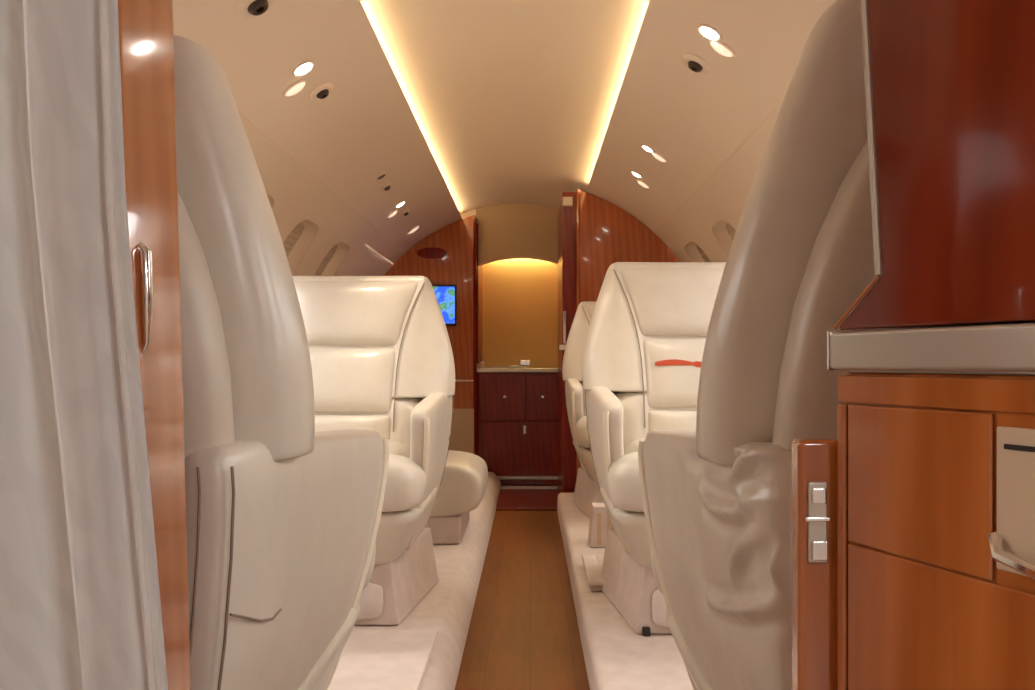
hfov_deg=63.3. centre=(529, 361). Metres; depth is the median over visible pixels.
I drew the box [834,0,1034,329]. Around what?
upper cabinet
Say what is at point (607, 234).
wall
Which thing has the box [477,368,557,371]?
countertop
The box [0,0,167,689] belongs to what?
curtain
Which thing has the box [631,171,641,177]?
light
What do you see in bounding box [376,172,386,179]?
light
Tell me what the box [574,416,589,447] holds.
seat cushion
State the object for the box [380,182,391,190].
air vent
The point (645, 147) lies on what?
light
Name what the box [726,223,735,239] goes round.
window
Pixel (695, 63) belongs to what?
air vent
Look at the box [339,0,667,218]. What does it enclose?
ceiling
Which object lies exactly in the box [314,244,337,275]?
window
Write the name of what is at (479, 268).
trim
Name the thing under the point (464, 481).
seat cushion
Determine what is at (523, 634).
floor
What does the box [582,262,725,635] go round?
seat
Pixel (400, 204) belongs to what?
light
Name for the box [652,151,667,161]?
light
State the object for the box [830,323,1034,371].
countertop
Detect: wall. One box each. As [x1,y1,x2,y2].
[238,111,403,275]
[385,215,476,454]
[479,258,557,367]
[577,189,679,472]
[655,104,781,261]
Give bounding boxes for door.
[558,192,576,492]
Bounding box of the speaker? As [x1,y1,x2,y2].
[417,247,446,258]
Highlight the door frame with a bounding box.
[118,0,190,689]
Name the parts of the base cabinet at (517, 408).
drawer, door, kick plate, drawer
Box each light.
[282,79,305,95]
[292,60,314,76]
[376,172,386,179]
[387,209,397,217]
[395,201,405,207]
[407,225,419,233]
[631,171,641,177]
[637,179,650,187]
[641,144,653,152]
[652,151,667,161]
[697,24,721,40]
[709,40,735,56]
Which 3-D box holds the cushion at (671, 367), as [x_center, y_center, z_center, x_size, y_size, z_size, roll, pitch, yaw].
[0.492,0.033,2.529,0.316,0.210,0.085,0,0,0]
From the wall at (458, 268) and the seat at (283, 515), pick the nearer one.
the seat at (283, 515)
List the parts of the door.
handle, handle plate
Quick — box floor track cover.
[582,555,603,590]
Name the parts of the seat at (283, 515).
backrest, armrest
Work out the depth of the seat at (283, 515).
0.76 m
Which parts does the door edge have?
latch plate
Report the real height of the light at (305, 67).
0.042 m
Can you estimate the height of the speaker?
0.072 m
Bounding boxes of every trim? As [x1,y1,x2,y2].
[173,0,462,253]
[238,110,378,231]
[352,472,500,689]
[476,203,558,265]
[477,224,481,363]
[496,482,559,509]
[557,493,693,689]
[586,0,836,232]
[656,100,783,231]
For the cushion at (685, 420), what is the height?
0.083 m
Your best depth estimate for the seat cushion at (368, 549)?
1.31 m
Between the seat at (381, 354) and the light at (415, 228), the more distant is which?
the light at (415, 228)
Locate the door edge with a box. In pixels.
[792,438,836,689]
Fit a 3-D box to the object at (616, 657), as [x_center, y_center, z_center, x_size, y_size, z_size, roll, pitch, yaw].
[0.523,0.760,1.500,0.754,0.120,6.000,0,0,0]
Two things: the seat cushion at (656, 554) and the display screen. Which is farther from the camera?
the display screen
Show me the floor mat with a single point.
(369, 659)
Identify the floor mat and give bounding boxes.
[328,630,437,689]
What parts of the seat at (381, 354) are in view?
access panel, backrest, seat, armrest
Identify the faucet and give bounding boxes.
[510,360,529,367]
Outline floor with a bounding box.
[455,510,589,689]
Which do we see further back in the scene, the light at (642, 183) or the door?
the door
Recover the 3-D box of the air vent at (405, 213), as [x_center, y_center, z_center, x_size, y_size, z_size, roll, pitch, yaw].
[-0.671,-0.803,4.508,0.048,0.039,0.055,0,0,-5]
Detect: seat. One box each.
[174,35,388,689]
[292,276,454,624]
[427,450,487,543]
[562,301,603,517]
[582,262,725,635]
[638,0,1004,689]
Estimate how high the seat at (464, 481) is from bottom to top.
0.728 m
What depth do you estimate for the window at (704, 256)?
4.25 m
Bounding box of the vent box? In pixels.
[588,503,610,547]
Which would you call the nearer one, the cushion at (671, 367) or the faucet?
the cushion at (671, 367)
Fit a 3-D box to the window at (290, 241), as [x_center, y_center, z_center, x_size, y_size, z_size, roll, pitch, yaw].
[-1.070,-0.414,3.540,0.191,0.361,0.274,0,0,0]
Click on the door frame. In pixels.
(146, 28)
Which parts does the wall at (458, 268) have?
panel, edge trim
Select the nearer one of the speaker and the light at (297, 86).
the light at (297, 86)
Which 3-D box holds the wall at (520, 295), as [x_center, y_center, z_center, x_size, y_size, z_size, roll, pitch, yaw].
[-0.062,-0.439,5.952,0.595,0.963,0.025,0,0,0]
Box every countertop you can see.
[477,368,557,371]
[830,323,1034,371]
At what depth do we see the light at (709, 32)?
2.16 m
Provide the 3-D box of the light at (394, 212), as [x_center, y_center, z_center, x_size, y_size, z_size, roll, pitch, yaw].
[-0.716,-0.773,4.360,0.062,0.049,0.046,0,0,-5]
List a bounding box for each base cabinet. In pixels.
[477,368,557,481]
[827,323,1034,689]
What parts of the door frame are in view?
pull handle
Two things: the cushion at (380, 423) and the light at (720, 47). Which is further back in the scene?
the cushion at (380, 423)
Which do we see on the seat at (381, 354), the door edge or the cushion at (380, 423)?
the cushion at (380, 423)
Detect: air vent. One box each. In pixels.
[235,0,275,18]
[309,83,332,99]
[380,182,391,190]
[401,209,409,215]
[682,53,710,73]
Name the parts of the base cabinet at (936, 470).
drawer, rail, door, handle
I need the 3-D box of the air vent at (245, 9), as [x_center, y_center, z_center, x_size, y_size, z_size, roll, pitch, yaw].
[-0.632,-0.829,1.940,0.091,0.059,0.105,0,0,6]
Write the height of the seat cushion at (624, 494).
0.159 m
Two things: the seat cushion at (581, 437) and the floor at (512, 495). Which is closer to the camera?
the seat cushion at (581, 437)
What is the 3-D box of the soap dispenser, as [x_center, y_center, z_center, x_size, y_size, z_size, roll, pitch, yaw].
[-0.312,0.009,5.510,0.032,0.066,0.032,0,0,0]
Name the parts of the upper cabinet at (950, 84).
edge trim, edge trim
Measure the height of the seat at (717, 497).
1.001 m
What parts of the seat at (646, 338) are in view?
armrest, seat, backrest, access panel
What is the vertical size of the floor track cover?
0.034 m
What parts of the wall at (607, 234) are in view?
edge trim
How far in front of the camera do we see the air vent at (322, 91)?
2.54 m
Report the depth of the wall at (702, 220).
3.41 m
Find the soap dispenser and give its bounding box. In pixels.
[480,358,484,367]
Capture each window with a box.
[283,222,303,256]
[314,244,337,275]
[697,245,710,261]
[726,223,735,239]
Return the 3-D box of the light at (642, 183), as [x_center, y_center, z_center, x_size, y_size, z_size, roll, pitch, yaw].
[0.520,-0.817,3.838,0.068,0.047,0.048,0,0,5]
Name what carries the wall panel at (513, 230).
attached to the wall at (458, 268)
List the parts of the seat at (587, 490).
armrest, backrest, seat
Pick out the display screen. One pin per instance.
(446, 295)
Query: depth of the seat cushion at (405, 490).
2.13 m
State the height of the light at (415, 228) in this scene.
0.058 m
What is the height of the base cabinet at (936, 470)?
0.717 m
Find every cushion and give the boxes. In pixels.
[309,348,394,412]
[315,415,389,439]
[362,543,375,590]
[382,440,425,511]
[430,450,487,516]
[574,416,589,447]
[607,438,644,511]
[643,339,705,407]
[648,410,696,431]
[651,549,662,593]
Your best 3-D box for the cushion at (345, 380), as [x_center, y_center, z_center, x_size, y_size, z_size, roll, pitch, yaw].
[-0.568,0.057,2.599,0.316,0.203,0.085,0,0,0]
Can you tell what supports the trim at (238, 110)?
attached to the wall at (295, 196)
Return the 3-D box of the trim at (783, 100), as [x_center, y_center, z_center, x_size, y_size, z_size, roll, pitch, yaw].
[0.677,-0.697,1.510,0.003,0.003,5.980,0,0,0]
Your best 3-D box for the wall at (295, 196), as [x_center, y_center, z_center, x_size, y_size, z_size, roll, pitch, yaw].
[-0.990,0.023,2.275,0.364,1.442,7.550,0,0,0]
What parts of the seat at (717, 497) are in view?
armrest, backrest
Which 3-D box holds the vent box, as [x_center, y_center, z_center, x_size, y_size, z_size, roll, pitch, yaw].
[0.280,0.624,3.219,0.110,0.150,0.122,0,0,0]
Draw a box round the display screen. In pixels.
[432,285,456,324]

